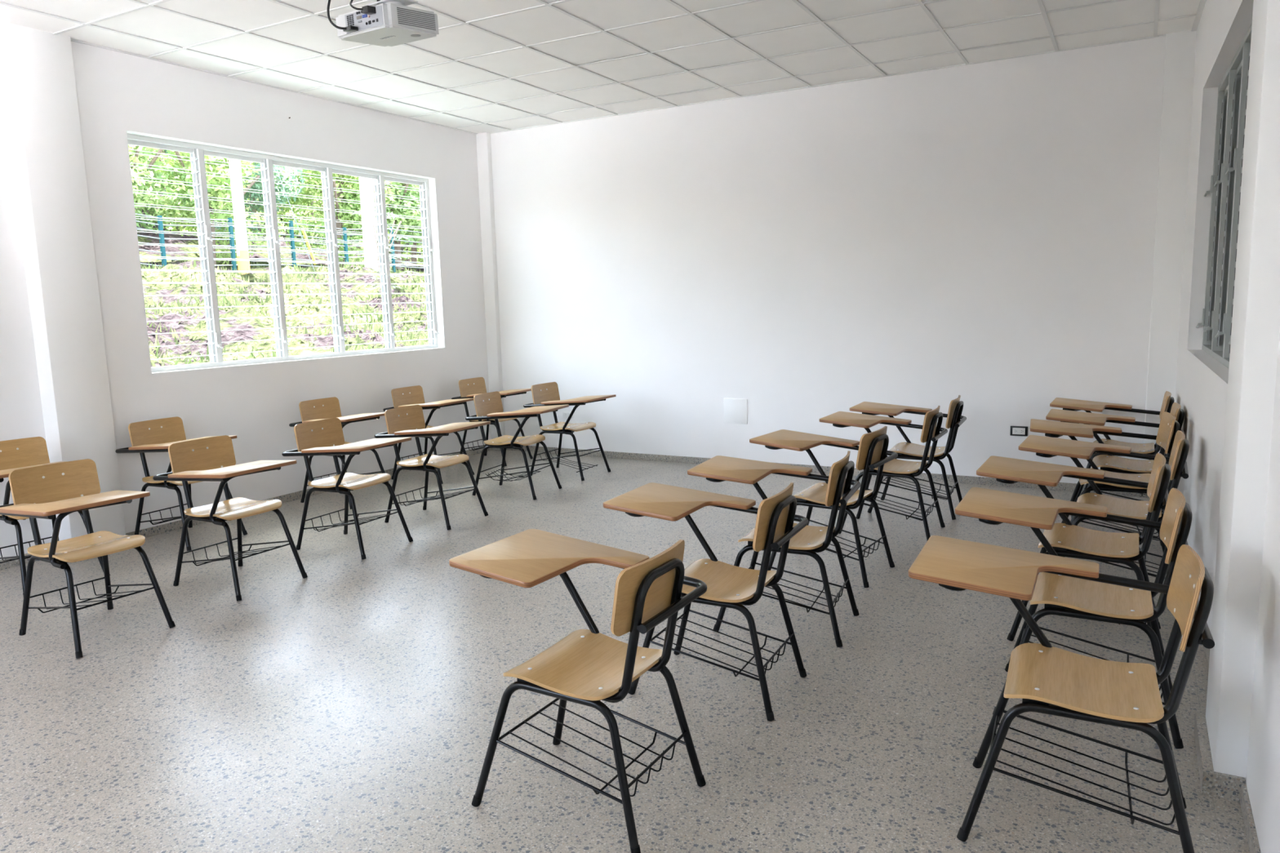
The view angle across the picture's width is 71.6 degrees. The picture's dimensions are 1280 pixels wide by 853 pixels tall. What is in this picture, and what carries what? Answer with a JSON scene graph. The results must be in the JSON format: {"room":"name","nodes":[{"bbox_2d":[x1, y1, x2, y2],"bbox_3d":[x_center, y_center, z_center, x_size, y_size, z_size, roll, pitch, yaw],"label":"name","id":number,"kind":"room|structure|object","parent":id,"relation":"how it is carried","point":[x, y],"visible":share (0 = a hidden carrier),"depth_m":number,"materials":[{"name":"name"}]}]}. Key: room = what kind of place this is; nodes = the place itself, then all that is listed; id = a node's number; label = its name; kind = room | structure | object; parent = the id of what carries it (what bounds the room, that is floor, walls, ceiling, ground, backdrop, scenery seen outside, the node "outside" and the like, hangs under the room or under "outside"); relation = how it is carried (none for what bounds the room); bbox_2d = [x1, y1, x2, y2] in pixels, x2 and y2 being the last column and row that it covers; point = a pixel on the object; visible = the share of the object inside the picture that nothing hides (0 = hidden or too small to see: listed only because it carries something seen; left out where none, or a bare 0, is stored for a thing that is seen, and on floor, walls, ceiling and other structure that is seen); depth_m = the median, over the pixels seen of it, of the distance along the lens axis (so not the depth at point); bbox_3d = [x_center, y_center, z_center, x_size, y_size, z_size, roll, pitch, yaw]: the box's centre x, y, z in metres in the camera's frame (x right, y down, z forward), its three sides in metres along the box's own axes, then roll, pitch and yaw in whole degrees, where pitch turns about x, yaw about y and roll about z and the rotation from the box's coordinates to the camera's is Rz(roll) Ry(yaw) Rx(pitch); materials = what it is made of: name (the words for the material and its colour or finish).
{"room":"classroom","nodes":[
{"label":"classroom","id":0,"kind":"room"},
{"bbox_2d":[0,40,491,559],"bbox_3d":[-3.986,-0.835,5.146,0.300,3.450,9.800,3,9,29],"label":"wall","id":1,"kind":"structure","parent":0,"point":[118,94],"depth_m":6.56,"materials":[{"name":"paint"}]},
{"bbox_2d":[0,23,125,540],"bbox_3d":[-3.631,-0.833,5.575,0.205,3.306,0.345,3,9,29],"label":"column","id":2,"kind":"structure","parent":1,"relation":"attached to","point":[37,65],"depth_m":5.47,"materials":[{"name":"paint"}]},
{"bbox_2d":[0,445,492,570],"bbox_3d":[-3.887,0.865,5.208,0.167,0.062,9.540,3,9,29],"label":"baseboard","id":3,"kind":"structure","parent":1,"relation":"attached to","point":[177,525],"depth_m":6.26,"materials":[{"name":"stone"}]},
{"bbox_2d":[126,133,439,372],"bbox_3d":[-2.738,-1.362,7.280,0.135,1.600,2.960,3,9,29],"label":"window","id":4,"kind":"structure","parent":1,"relation":"in","point":[197,152],"depth_m":7.07,"materials":[{"name":"white paint"}]},
{"bbox_2d":[0,0,1206,133],"bbox_3d":[-1.415,-2.169,3.501,7.343,0.011,10.972,3,9,29],"label":"ceiling","id":5,"kind":"structure","parent":0,"point":[851,40],"depth_m":5.89,"materials":[{"name":"tile"}]},
{"bbox_2d":[335,0,439,46],"bbox_3d":[-0.933,-1.754,3.207,0.311,0.685,0.253,5,10,37],"label":"projector","id":6,"kind":"object","parent":5,"relation":"hanging from","point":[393,23],"visible":0.88,"depth_m":3.18,"materials":[{"name":"grey plastic"}]},
{"bbox_2d":[327,0,358,32],"bbox_3d":[-1.005,-1.712,3.142,0.233,0.603,0.070,-4,8,-15],"label":"cable","id":7,"kind":"object","parent":6,"relation":"attached to","point":[350,28],"visible":1,"depth_m":3.16,"materials":[{"name":"black plastic"}]},
{"bbox_2d":[346,13,354,26],"bbox_3d":[-1.038,-1.456,3.181,0.037,0.035,0.002,7,16,36],"label":"speaker grille","id":8,"kind":"object","parent":6,"relation":"attached to","point":[348,21],"depth_m":3.18,"materials":[{"name":"white plastic"}]},
{"bbox_2d":[349,0,376,14],"bbox_3d":[-0.972,-1.727,3.116,0.113,0.568,0.167,0,8,12],"label":"cable","id":9,"kind":"object","parent":6,"relation":"attached to","point":[369,10],"visible":1,"depth_m":3.08,"materials":[{"name":"black plastic"}]},
{"bbox_2d":[396,7,435,30],"bbox_3d":[-0.796,-1.454,3.164,0.002,0.053,0.169,7,16,36],"label":"vent","id":10,"kind":"object","parent":6,"relation":"attached to","point":[397,7],"depth_m":3.16,"materials":[{"name":"white plastic"}]},
{"bbox_2d":[0,449,1249,852],"bbox_3d":[-1.147,1.133,3.743,7.200,0.200,10.200,3,9,29],"label":"floor","id":11,"kind":"structure","parent":0,"point":[351,705],"depth_m":3.38,"materials":[{"name":"stone"}]},
{"bbox_2d":[0,436,110,595],"bbox_3d":[-3.443,0.505,5.018,0.768,0.804,0.589,4,10,33],"label":"chair","id":12,"kind":"object","parent":11,"relation":"on","point":[28,452],"visible":0.4,"depth_m":5.19,"materials":[{"name":"brown wood"}]},
{"bbox_2d":[0,536,52,563],"bbox_3d":[-3.481,0.725,5.151,0.478,0.112,0.383,4,10,33],"label":"basket","id":13,"kind":"object","parent":12,"relation":"on","point":[21,556],"depth_m":5.09,"materials":[{"name":"black metal"}]},
{"bbox_2d":[0,458,175,658],"bbox_3d":[-2.604,0.607,4.146,0.768,0.804,0.589,4,10,33],"label":"chair","id":14,"kind":"object","parent":11,"relation":"on","point":[63,489],"visible":1,"depth_m":4.23,"materials":[{"name":"brown wood"}]},
{"bbox_2d":[26,577,154,613],"bbox_3d":[-2.643,0.827,4.278,0.478,0.112,0.383,4,10,33],"label":"basket","id":15,"kind":"object","parent":14,"relation":"on","point":[72,606],"depth_m":4.28,"materials":[{"name":"black metal"}]},
{"bbox_2d":[115,416,247,551],"bbox_3d":[-3.012,0.373,5.863,0.768,0.804,0.589,3,9,27],"label":"chair","id":16,"kind":"object","parent":11,"relation":"on","point":[157,435],"visible":0.52,"depth_m":5.92,"materials":[{"name":"brown wood"}]},
{"bbox_2d":[139,503,188,524],"bbox_3d":[-3.059,0.594,5.991,0.478,0.112,0.383,3,9,27],"label":"basket","id":17,"kind":"object","parent":16,"relation":"on","point":[183,517],"depth_m":5.92,"materials":[{"name":"black metal"}]},
{"bbox_2d":[152,435,307,600],"bbox_3d":[-2.230,0.494,4.869,0.768,0.804,0.589,3,9,30],"label":"chair","id":18,"kind":"object","parent":11,"relation":"on","point":[212,459],"visible":1,"depth_m":4.94,"materials":[{"name":"brown wood"}]},
{"bbox_2d":[181,537,290,566],"bbox_3d":[-2.273,0.715,4.999,0.478,0.112,0.383,3,9,30],"label":"basket","id":19,"kind":"object","parent":18,"relation":"on","point":[231,556],"depth_m":4.98,"materials":[{"name":"black metal"}]},
{"bbox_2d":[288,396,390,509],"bbox_3d":[-2.302,0.203,6.925,0.768,0.804,0.589,3,9,30],"label":"chair","id":20,"kind":"object","parent":11,"relation":"on","point":[320,409],"visible":0.38,"depth_m":7.02,"materials":[{"name":"brown wood"}]},
{"bbox_2d":[306,471,382,486],"bbox_3d":[-2.346,0.423,7.055,0.478,0.112,0.383,3,9,30],"label":"basket","id":21,"kind":"object","parent":20,"relation":"on","point":[307,477],"depth_m":7.12,"materials":[{"name":"black metal"}]},
{"bbox_2d":[281,417,413,559],"bbox_3d":[-1.803,0.383,5.569,0.768,0.804,0.589,3,9,27],"label":"chair","id":22,"kind":"object","parent":11,"relation":"on","point":[322,437],"visible":1,"depth_m":5.61,"materials":[{"name":"brown wood"}]},
{"bbox_2d":[303,508,398,531],"bbox_3d":[-1.852,0.604,5.697,0.478,0.112,0.383,3,9,27],"label":"basket","id":23,"kind":"object","parent":22,"relation":"on","point":[356,520],"depth_m":5.67,"materials":[{"name":"black metal"}]},
{"bbox_2d":[382,385,474,484],"bbox_3d":[-1.818,0.068,7.779,0.768,0.804,0.589,3,9,28],"label":"chair","id":24,"kind":"object","parent":11,"relation":"on","point":[411,395],"visible":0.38,"depth_m":7.85,"materials":[{"name":"brown wood"}]},
{"bbox_2d":[400,451,464,460],"bbox_3d":[-1.864,0.289,7.908,0.478,0.112,0.383,3,9,28],"label":"basket","id":25,"kind":"object","parent":24,"relation":"on","point":[425,452],"depth_m":8.00,"materials":[{"name":"black metal"}]},
{"bbox_2d":[374,404,490,529],"bbox_3d":[-1.424,0.280,6.220,0.768,0.804,0.589,3,9,27],"label":"chair","id":26,"kind":"object","parent":11,"relation":"on","point":[408,421],"visible":1,"depth_m":6.25,"materials":[{"name":"brown wood"}]},
{"bbox_2d":[391,486,475,506],"bbox_3d":[-1.473,0.501,6.347,0.478,0.112,0.383,3,9,27],"label":"basket","id":27,"kind":"object","parent":26,"relation":"on","point":[442,497],"depth_m":6.34,"materials":[{"name":"black metal"}]},
{"bbox_2d":[451,377,533,466],"bbox_3d":[-1.382,-0.050,8.525,0.768,0.804,0.589,3,9,28],"label":"chair","id":28,"kind":"object","parent":11,"relation":"on","point":[468,388],"visible":0.53,"depth_m":8.59,"materials":[{"name":"brown wood"}]},
{"bbox_2d":[464,439,486,450],"bbox_3d":[-1.428,0.171,8.655,0.478,0.112,0.383,3,9,28],"label":"basket","id":29,"kind":"object","parent":28,"relation":"on","point":[485,445],"depth_m":8.64,"materials":[{"name":"black metal"}]},
{"bbox_2d":[465,391,568,500],"bbox_3d":[-0.955,0.146,7.068,0.768,0.804,0.589,2,9,23],"label":"chair","id":30,"kind":"object","parent":11,"relation":"on","point":[488,406],"visible":1,"depth_m":7.09,"materials":[{"name":"brown wood"}]},
{"bbox_2d":[479,462,551,481],"bbox_3d":[-1.011,0.381,7.193,0.478,0.137,0.383,2,9,23],"label":"basket","id":31,"kind":"object","parent":30,"relation":"on","point":[529,475],"depth_m":7.15,"materials":[{"name":"black metal"}]},
{"bbox_2d":[523,382,616,480],"bbox_3d":[-0.595,0.037,7.766,0.768,0.804,0.589,3,9,30],"label":"chair","id":32,"kind":"object","parent":11,"relation":"on","point":[546,393],"visible":0.98,"depth_m":7.82,"materials":[{"name":"brown wood"}]},
{"bbox_2d":[535,448,601,472],"bbox_3d":[-0.637,0.284,7.901,0.478,0.166,0.383,3,9,30],"label":"basket","id":33,"kind":"object","parent":32,"relation":"on","point":[577,455],"depth_m":7.86,"materials":[{"name":"black metal"}]},
{"bbox_2d":[448,528,706,852],"bbox_3d":[-0.203,0.735,2.796,0.768,0.804,0.589,3,9,30],"label":"chair","id":34,"kind":"object","parent":11,"relation":"on","point":[586,667],"visible":1,"depth_m":2.68,"materials":[{"name":"brown wood"}]},
{"bbox_2d":[496,697,688,804],"bbox_3d":[-0.147,0.981,2.732,0.478,0.112,0.383,3,9,30],"label":"basket","id":35,"kind":"object","parent":34,"relation":"on","point":[621,775],"depth_m":2.70,"materials":[{"name":"black metal"}]},
{"bbox_2d":[603,482,808,720],"bbox_3d":[0.259,0.615,3.554,0.768,0.804,0.589,3,9,27],"label":"chair","id":36,"kind":"object","parent":11,"relation":"on","point":[729,586],"visible":0.92,"depth_m":3.46,"materials":[{"name":"brown wood"}]},
{"bbox_2d":[649,609,793,680],"bbox_3d":[0.320,0.860,3.493,0.478,0.112,0.383,3,9,27],"label":"basket","id":37,"kind":"object","parent":36,"relation":"on","point":[758,659],"depth_m":3.48,"materials":[{"name":"black metal"}]},
{"bbox_2d":[687,450,861,647],"bbox_3d":[0.633,0.513,4.196,0.768,0.804,0.589,2,9,24],"label":"chair","id":38,"kind":"object","parent":11,"relation":"on","point":[810,540],"visible":0.75,"depth_m":4.09,"materials":[{"name":"brown wood"}]},
{"bbox_2d":[747,562,848,614],"bbox_3d":[0.699,0.757,4.138,0.478,0.112,0.383,2,9,24],"label":"basket","id":39,"kind":"object","parent":38,"relation":"on","point":[830,602],"depth_m":4.10,"materials":[{"name":"black metal"}]},
{"bbox_2d":[749,426,897,587],"bbox_3d":[1.022,0.389,4.997,0.768,0.804,0.589,4,10,34],"label":"chair","id":40,"kind":"object","parent":11,"relation":"on","point":[873,446],"visible":0.84,"depth_m":4.87,"materials":[{"name":"brown wood"}]},
{"bbox_2d":[808,520,885,560],"bbox_3d":[1.070,0.635,4.929,0.478,0.112,0.383,4,10,34],"label":"basket","id":41,"kind":"object","parent":40,"relation":"on","point":[860,551],"depth_m":4.86,"materials":[{"name":"black metal"}]},
{"bbox_2d":[818,405,947,540],"bbox_3d":[1.578,0.262,5.780,0.768,0.804,0.589,3,9,29],"label":"chair","id":42,"kind":"object","parent":11,"relation":"on","point":[896,468],"visible":0.84,"depth_m":5.67,"materials":[{"name":"brown wood"}]},
{"bbox_2d":[860,488,937,520],"bbox_3d":[1.634,0.507,5.716,0.478,0.112,0.383,3,9,29],"label":"basket","id":43,"kind":"object","parent":42,"relation":"on","point":[923,513],"depth_m":5.69,"materials":[{"name":"black metal"}]},
{"bbox_2d":[849,395,966,519],"bbox_3d":[1.900,0.178,6.308,0.768,0.804,0.589,3,9,27],"label":"chair","id":44,"kind":"object","parent":11,"relation":"on","point":[908,451],"visible":0.87,"depth_m":6.21,"materials":[{"name":"brown wood"}]},
{"bbox_2d":[880,476,957,500],"bbox_3d":[1.960,0.423,6.247,0.478,0.112,0.383,3,9,27],"label":"basket","id":45,"kind":"object","parent":44,"relation":"on","point":[948,493],"depth_m":6.22,"materials":[{"name":"black metal"}]},
{"bbox_2d":[908,535,1214,852],"bbox_3d":[1.191,0.728,2.582,0.768,0.804,0.589,2,9,26],"label":"chair","id":46,"kind":"object","parent":11,"relation":"on","point":[1048,679],"visible":1,"depth_m":2.48,"materials":[{"name":"brown wood"}]},
{"bbox_2d":[989,710,1181,835],"bbox_3d":[1.253,0.973,2.521,0.478,0.112,0.383,2,9,26],"label":"basket","id":47,"kind":"object","parent":46,"relation":"on","point":[1175,801],"depth_m":2.49,"materials":[{"name":"black metal"}]},
{"bbox_2d":[955,487,1192,748],"bbox_3d":[1.580,0.617,3.288,0.768,0.804,0.589,3,9,28],"label":"chair","id":48,"kind":"object","parent":11,"relation":"on","point":[1060,595],"visible":0.76,"depth_m":3.19,"materials":[{"name":"brown wood"}]},
{"bbox_2d":[1021,626,1168,705],"bbox_3d":[1.639,0.862,3.226,0.478,0.112,0.383,3,9,28],"label":"basket","id":49,"kind":"object","parent":48,"relation":"on","point":[1164,686],"depth_m":3.32,"materials":[{"name":"black metal"}]},
{"bbox_2d":[976,453,1171,641],"bbox_3d":[1.919,0.511,3.968,0.768,0.804,0.589,3,9,29],"label":"chair","id":50,"kind":"object","parent":11,"relation":"on","point":[1068,540],"visible":0.88,"depth_m":3.88,"materials":[{"name":"brown wood"}]},
{"bbox_2d":[1017,430,1189,577],"bbox_3d":[2.362,0.415,4.558,0.768,0.804,0.589,3,9,30],"label":"chair","id":51,"kind":"object","parent":11,"relation":"on","point":[1043,446],"visible":0.62,"depth_m":4.52,"materials":[{"name":"brown wood"}]},
{"bbox_2d":[1097,552,1167,577],"bbox_3d":[2.418,0.661,4.493,0.478,0.112,0.383,3,9,30],"label":"basket","id":52,"kind":"object","parent":51,"relation":"on","point":[1149,574],"depth_m":4.38,"materials":[{"name":"black metal"}]},
{"bbox_2d":[1030,411,1179,546],"bbox_3d":[2.688,0.316,5.192,0.768,0.804,0.589,2,9,23],"label":"chair","id":53,"kind":"object","parent":11,"relation":"on","point":[1051,428],"visible":0.54,"depth_m":5.13,"materials":[{"name":"brown wood"}]},
{"bbox_2d":[1071,515,1159,540],"bbox_3d":[2.755,0.560,5.134,0.478,0.112,0.383,2,9,23],"label":"basket","id":54,"kind":"object","parent":53,"relation":"on","point":[1072,517],"depth_m":5.04,"materials":[{"name":"black metal"}]},
{"bbox_2d":[1049,391,1174,511],"bbox_3d":[3.296,0.152,6.228,0.768,0.804,0.589,3,9,30],"label":"chair","id":55,"kind":"object","parent":11,"relation":"on","point":[1067,404],"visible":0.51,"depth_m":6.21,"materials":[{"name":"brown wood"}]},
{"bbox_2d":[1045,402,1184,543],"bbox_3d":[2.987,0.247,5.620,0.768,0.804,0.589,3,9,28],"label":"chair","id":56,"kind":"object","parent":11,"relation":"on","point":[1110,463],"visible":0.52,"depth_m":5.61,"materials":[{"name":"brown wood"}]},
{"bbox_2d":[1101,491,1144,501],"bbox_3d":[3.047,0.492,5.557,0.478,0.112,0.383,3,9,28],"label":"basket","id":57,"kind":"object","parent":56,"relation":"on","point":[1101,491],"depth_m":5.73,"materials":[{"name":"black metal"}]},
{"bbox_2d":[480,35,1165,483],"bbox_3d":[1.229,-1.338,7.692,6.700,3.450,0.200,3,9,29],"label":"wall","id":58,"kind":"structure","parent":0,"point":[983,233],"depth_m":7.31,"materials":[{"name":"paint"}]},
{"bbox_2d":[475,123,505,448],"bbox_3d":[-1.535,-1.394,9.117,0.185,3.306,0.110,3,9,29],"label":"column","id":59,"kind":"structure","parent":58,"relation":"attached to","point":[485,177],"depth_m":9.02,"materials":[{"name":"paint"}]},
{"bbox_2d":[562,410,573,417],"bbox_3d":[-0.723,-0.121,8.858,0.115,0.072,0.014,3,9,29],"label":"power outlet","id":60,"kind":"object","parent":58,"relation":"attached to","point":[566,414],"visible":0.73,"depth_m":8.86,"materials":[{"name":"white plastic"}]},
{"bbox_2d":[724,398,747,424],"bbox_3d":[0.858,-0.138,7.970,0.226,0.226,0.008,3,9,29],"label":"panel","id":61,"kind":"object","parent":58,"relation":"attached to","point":[735,411],"visible":1,"depth_m":7.97,"materials":[{"name":"paint"}]},
{"bbox_2d":[492,445,1149,497],"bbox_3d":[1.165,0.355,7.837,6.200,0.062,0.072,3,9,29],"label":"baseboard","id":62,"kind":"structure","parent":58,"relation":"attached to","point":[1066,486],"depth_m":7.63,"materials":[{"name":"stone"}]},
{"bbox_2d":[1009,426,1027,435],"bbox_3d":[2.919,0.035,6.834,0.124,0.075,0.014,3,9,29],"label":"power outlet","id":63,"kind":"object","parent":58,"relation":"attached to","point":[1015,430],"visible":1,"depth_m":6.83,"materials":[{"name":"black plastic"}]},
{"bbox_2d":[1142,30,1196,460],"bbox_3d":[3.741,-1.121,6.209,0.255,3.306,0.078,3,9,29],"label":"column","id":64,"kind":"structure","parent":58,"relation":"attached to","point":[1180,46],"depth_m":6.15,"materials":[{"name":"paint"}]},
{"bbox_2d":[1174,0,1279,852],"bbox_3d":[1.635,-0.542,2.031,0.246,3.450,9.804,3,9,28],"label":"wall","id":65,"kind":"structure","parent":0,"point":[1202,380],"depth_m":4.09,"materials":[{"name":"paint"}]},
{"bbox_2d":[1195,22,1252,368],"bbox_3d":[2.722,-1.023,3.985,0.115,1.537,3.000,3,9,28],"label":"window","id":66,"kind":"structure","parent":65,"relation":"in","point":[1226,179],"depth_m":4.74,"materials":[{"name":"grey paint"}]},
{"bbox_2d":[1194,599,1261,852],"bbox_3d":[1.515,1.136,2.245,0.108,0.074,9.600,3,9,29],"label":"baseboard","id":67,"kind":"structure","parent":65,"relation":"attached to","point":[1215,784],"depth_m":2.65,"materials":[{"name":"stone"}]},
{"bbox_2d":[1205,0,1279,777],"bbox_3d":[1.852,-0.551,2.566,0.175,3.306,0.400,3,9,29],"label":"column","id":68,"kind":"structure","parent":65,"relation":"attached to","point":[1255,320],"depth_m":2.53,"materials":[{"name":"paint"}]},
{"label":"outside","id":69,"kind":"structure","parent":0,"visible":0},
{"bbox_2d":[134,148,428,367],"bbox_3d":[-14.454,-7.762,26.797,39.600,12.588,47.700,3,9,29],"label":"ground","id":70,"kind":"structure","parent":69,"point":[351,284],"depth_m":17.03,"materials":[{"name":"green plant"}]},
{"bbox_2d":[142,149,182,203],"bbox_3d":[-15.115,-9.206,28.392,3.949,5.312,4.071,5,10,37],"label":"tree","id":71,"kind":"object","parent":70,"relation":"on","point":[165,150],"visible":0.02,"depth_m":28.55,"materials":[{"name":"green plant"}]},
{"bbox_2d":[128,144,217,234],"bbox_3d":[-12.490,-6.183,21.856,3.214,4.751,4.576,0,8,9],"label":"tree","id":72,"kind":"object","parent":70,"relation":"on","point":[137,184],"visible":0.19,"depth_m":21.93,"materials":[{"name":"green plant"}]},
{"bbox_2d":[153,150,287,265],"bbox_3d":[-11.208,-6.561,23.501,3.369,5.354,3.946,-4,8,-17],"label":"tree","id":73,"kind":"object","parent":70,"relation":"on","point":[215,180],"visible":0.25,"depth_m":22.94,"materials":[{"name":"green plant"}]},
{"bbox_2d":[228,158,250,275],"bbox_3d":[-9.322,-6.866,20.242,0.259,7.300,0.259,3,9,29],"label":"utility pole","id":74,"kind":"object","parent":70,"relation":"on","point":[243,266],"visible":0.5,"depth_m":20.46,"materials":[{"name":"grey concrete"}]},
{"bbox_2d":[231,163,239,255],"bbox_3d":[-9.208,-4.943,20.215,0.060,2.068,0.146,3,9,29],"label":"conduit","id":75,"kind":"object","parent":74,"relation":"attached to","point":[233,164],"visible":0.92,"depth_m":20.19,"materials":[{"name":"white plastic"}]},
{"bbox_2d":[214,160,306,235],"bbox_3d":[-11.517,-7.108,25.747,3.945,5.147,3.827,-3,8,-10],"label":"tree","id":76,"kind":"object","parent":70,"relation":"on","point":[256,185],"visible":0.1,"depth_m":25.31,"materials":[{"name":"green plant"}]},
{"bbox_2d":[244,170,311,216],"bbox_3d":[-13.822,-10.146,32.114,3.656,5.810,4.282,-6,9,-27],"label":"tree","id":77,"kind":"object","parent":70,"relation":"on","point":[260,207],"visible":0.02,"depth_m":32.45,"materials":[{"name":"green plant"}]},
{"bbox_2d":[135,213,424,272],"bbox_3d":[-8.832,-4.470,22.589,0.070,1.613,21.070,3,9,29],"label":"wire fence","id":78,"kind":"object","parent":70,"relation":"on","point":[159,224],"visible":0.36,"depth_m":21.64,"materials":[{"name":"teal"}]},
{"bbox_2d":[257,168,321,222],"bbox_3d":[-12.901,-9.635,33.243,4.349,4.516,3.054,5,11,40],"label":"tree","id":79,"kind":"object","parent":70,"relation":"on","point":[312,202],"visible":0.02,"depth_m":33.72,"materials":[{"name":"green plant"}]},
{"bbox_2d":[275,164,316,271],"bbox_3d":[-8.501,-5.851,20.992,0.070,4.523,1.729,3,9,29],"label":"guy wire","id":80,"kind":"object","parent":70,"relation":"attached to","point":[303,231],"visible":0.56,"depth_m":21.69,"materials":[{"name":"yellow"}]},
{"bbox_2d":[273,166,394,267],"bbox_3d":[-9.325,-7.144,26.861,4.005,5.435,3.419,-2,8,-1],"label":"tree","id":81,"kind":"object","parent":70,"relation":"on","point":[341,205],"visible":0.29,"depth_m":26.73,"materials":[{"name":"green plant"}]},
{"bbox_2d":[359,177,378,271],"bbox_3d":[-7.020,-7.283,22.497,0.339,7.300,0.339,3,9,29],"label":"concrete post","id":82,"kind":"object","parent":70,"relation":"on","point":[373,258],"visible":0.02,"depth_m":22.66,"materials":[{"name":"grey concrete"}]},
{"bbox_2d":[317,176,422,269],"bbox_3d":[-7.763,-7.367,28.731,4.989,5.180,3.503,-7,10,-35],"label":"tree","id":83,"kind":"object","parent":70,"relation":"on","point":[401,202],"visible":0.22,"depth_m":28.41,"materials":[{"name":"green plant"}]},
{"bbox_2d":[352,208,417,288],"bbox_3d":[-5.532,-3.668,19.348,1.192,2.100,1.416,3,9,29],"label":"shrub","id":84,"kind":"object","parent":70,"relation":"on","point":[391,236],"visible":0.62,"depth_m":19.32,"materials":[{"name":"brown plant"}]},
{"bbox_2d":[377,182,423,265],"bbox_3d":[-7.783,-7.661,31.224,2.992,4.756,3.505,-5,9,-22],"label":"tree","id":85,"kind":"object","parent":70,"relation":"on","point":[412,249],"visible":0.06,"depth_m":31.44,"materials":[{"name":"green plant"}]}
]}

